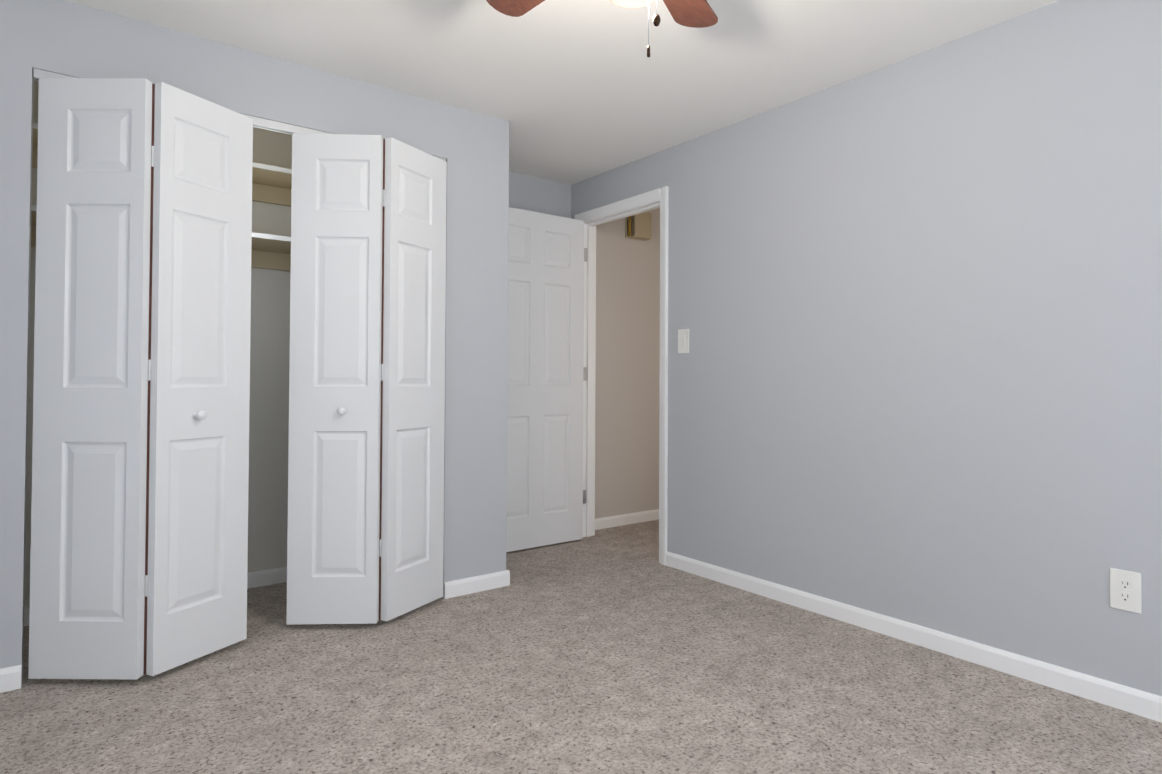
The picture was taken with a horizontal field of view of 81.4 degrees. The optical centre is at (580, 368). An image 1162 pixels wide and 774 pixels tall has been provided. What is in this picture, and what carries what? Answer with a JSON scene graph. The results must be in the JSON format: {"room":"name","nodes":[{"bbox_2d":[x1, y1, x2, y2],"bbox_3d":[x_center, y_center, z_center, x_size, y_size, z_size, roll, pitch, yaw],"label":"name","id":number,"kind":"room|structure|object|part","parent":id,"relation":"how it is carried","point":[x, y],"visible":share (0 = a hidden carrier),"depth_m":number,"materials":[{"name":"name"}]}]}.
{"room":"empty bedroom","nodes":[
{"label":"empty bedroom","id":0,"kind":"room"},
{"bbox_2d":[23,80,383,655],"bbox_3d":[-1.667,-0.093,2.980,2.338,2.326,0.709,1,-1,-37],"label":"wall","id":1,"kind":"structure","parent":0,"point":[269,423],"depth_m":3.36,"materials":[{"name":"white paint"}]},
{"bbox_2d":[24,567,286,625],"bbox_3d":[-1.725,1.036,3.223,2.088,0.074,0.014,1,-1,-37],"label":"baseboard","id":2,"kind":"structure","parent":1,"relation":"attached to","point":[277,575],"depth_m":3.33,"materials":[{"name":"white paint"}]},
{"bbox_2d":[31,122,384,270],"bbox_3d":[-1.611,-0.677,3.110,2.086,0.511,0.359,1,-1,-37],"label":"closet shelf","id":3,"kind":"object","parent":1,"relation":"attached to","point":[271,184],"depth_m":3.29,"materials":[{"name":"white paint"}]},
{"bbox_2d":[0,0,515,685],"bbox_3d":[-1.327,-0.095,2.724,2.328,2.326,0.110,1,-1,-37],"label":"wall","id":4,"kind":"structure","parent":0,"point":[64,37],"depth_m":2.81,"materials":[{"name":"grey paint"}]},
{"bbox_2d":[0,665,21,692],"bbox_3d":[-2.030,1.018,2.100,0.445,0.074,0.014,1,-1,-37],"label":"baseboard","id":5,"kind":"structure","parent":4,"relation":"attached to","point":[10,677],"depth_m":2.21,"materials":[{"name":"white paint"}]},
{"bbox_2d":[28,78,252,679],"bbox_3d":[-1.515,0.031,2.382,0.652,2.013,0.251,1,-1,-37],"label":"bifold door","id":6,"kind":"structure","parent":4,"relation":"in","point":[98,563],"depth_m":2.28,"materials":[{"name":"white paint"}]},
{"bbox_2d":[34,68,445,160],"bbox_3d":[-1.252,-0.984,2.748,1.516,0.034,0.034,1,-1,-37],"label":"track rail","id":7,"kind":"object","parent":4,"relation":"attached to","point":[271,125],"visible":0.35,"depth_m":2.73,"materials":[{"name":"silver metal"}]},
{"bbox_2d":[286,133,446,624],"bbox_3d":[-0.874,0.042,2.896,0.669,2.013,0.236,1,-1,-37],"label":"bifold door","id":8,"kind":"structure","parent":4,"relation":"in","point":[355,468],"depth_m":2.79,"materials":[{"name":"white paint"}]},
{"bbox_2d":[444,570,507,598],"bbox_3d":[-0.515,1.043,3.252,0.311,0.074,0.014,1,-1,-37],"label":"baseboard","id":9,"kind":"structure","parent":4,"relation":"attached to","point":[465,586],"depth_m":3.25,"materials":[{"name":"white paint"}]},
{"bbox_2d":[508,570,509,585],"bbox_3d":[-0.574,1.049,3.643,0.014,0.074,0.708,1,-1,-37],"label":"baseboard","id":10,"kind":"structure","parent":4,"relation":"attached to","point":[508,570],"depth_m":3.36,"materials":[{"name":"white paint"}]},
{"bbox_2d":[66,0,1058,184],"bbox_3d":[0.674,-1.276,2.490,5.440,0.050,4.345,1,-1,-37],"label":"ceiling","id":11,"kind":"structure","parent":0,"point":[572,92],"depth_m":2.67,"materials":[{"name":"white paint"}]},
{"bbox_2d":[486,0,717,56],"bbox_3d":[0.100,-1.000,1.663,1.056,0.534,1.051,1,-1,-37],"label":"fan","id":12,"kind":"object","parent":11,"relation":"hanging from","point":[695,13],"visible":1,"depth_m":2.03,"materials":[{"name":"brown wood"}]},
{"bbox_3d":[0.130,-0.965,1.655,0.132,0.096,0.132,1,-1,-37],"label":"lamp shade","id":13,"kind":"part","parent":12,"relation":"part of","materials":[{"name":"white glass"}]},
{"bbox_2d":[0,519,1161,773],"bbox_3d":[0.662,1.099,2.454,5.440,0.050,4.345,1,-1,-37],"label":"floor","id":14,"kind":"structure","parent":0,"point":[614,651],"depth_m":2.17,"materials":[{"name":"carpet"}]},
{"bbox_2d":[516,173,659,518],"bbox_3d":[0.317,-0.054,4.865,3.102,2.326,0.111,1,-1,-37],"label":"wall","id":15,"kind":"structure","parent":0,"point":[627,371],"depth_m":4.78,"materials":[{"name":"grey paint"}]},
{"bbox_2d":[595,509,658,529],"bbox_3d":[0.785,1.078,5.130,1.786,0.074,0.014,1,-1,-37],"label":"baseboard","id":16,"kind":"structure","parent":15,"relation":"attached to","point":[643,516],"depth_m":4.77,"materials":[{"name":"white paint"}]},
{"bbox_2d":[625,212,651,240],"bbox_3d":[0.414,-1.026,4.839,0.195,0.200,0.065,1,-1,-37],"label":"door chime","id":17,"kind":"object","parent":15,"relation":"attached to","point":[637,226],"visible":0.81,"depth_m":4.81,"materials":[{"name":"beige plastic"}]},
{"bbox_2d":[572,0,1161,695],"bbox_3d":[1.221,-0.079,2.892,0.110,2.326,4.345,1,-1,-37],"label":"wall","id":18,"kind":"structure","parent":0,"point":[914,308],"depth_m":2.58,"materials":[{"name":"grey paint"}]},
{"bbox_2d":[506,207,583,551],"bbox_3d":[-0.269,0.067,4.115,0.735,2.030,0.175,1,-1,-37],"label":"entry door","id":19,"kind":"structure","parent":18,"relation":"in","point":[545,379],"depth_m":4.13,"materials":[{"name":"white paint"}]},
{"bbox_2d":[583,490,585,503],"bbox_3d":[0.019,0.838,4.394,0.032,0.088,0.003,1,-1,-37],"label":"hinge plate","id":20,"kind":"object","parent":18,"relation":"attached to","point":[584,491],"depth_m":4.40,"materials":[{"name":"silver metal"}]},
{"bbox_2d":[583,367,586,380],"bbox_3d":[0.024,0.038,4.406,0.032,0.088,0.003,1,-1,-37],"label":"hinge plate","id":21,"kind":"object","parent":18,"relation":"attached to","point":[584,374],"depth_m":4.41,"materials":[{"name":"silver metal"}]},
{"bbox_2d":[584,248,586,261],"bbox_3d":[0.028,-0.742,4.417,0.032,0.088,0.003,1,-1,-37],"label":"hinge plate","id":22,"kind":"object","parent":18,"relation":"attached to","point":[585,249],"depth_m":4.42,"materials":[{"name":"silver metal"}]},
{"bbox_2d":[575,186,668,564],"bbox_3d":[0.270,0.043,4.140,0.148,2.110,0.855,1,-1,-37],"label":"door frame","id":23,"kind":"structure","parent":18,"relation":"attached to","point":[592,219],"depth_m":4.21,"materials":[{"name":"white paint"}]},
{"bbox_2d":[678,329,688,352],"bbox_3d":[0.555,-0.146,3.667,0.013,0.130,0.082,1,-1,-37],"label":"light switch","id":24,"kind":"object","parent":18,"relation":"attached to","point":[683,340],"visible":1,"depth_m":3.66,"materials":[{"name":"white plastic"}]},
{"bbox_2d":[665,551,1161,722],"bbox_3d":[1.434,1.042,2.484,0.014,0.074,3.178,1,-1,-37],"label":"baseboard","id":25,"kind":"structure","parent":18,"relation":"attached to","point":[1122,697],"depth_m":2.54,"materials":[{"name":"white paint"}]},
{"bbox_2d":[1110,568,1141,613],"bbox_3d":[1.715,0.701,2.126,0.009,0.126,0.080,1,-1,-37],"label":"wall outlet","id":26,"kind":"object","parent":18,"relation":"attached to","point":[1125,590],"visible":1,"depth_m":2.12,"materials":[{"name":"white plastic"}]}
]}

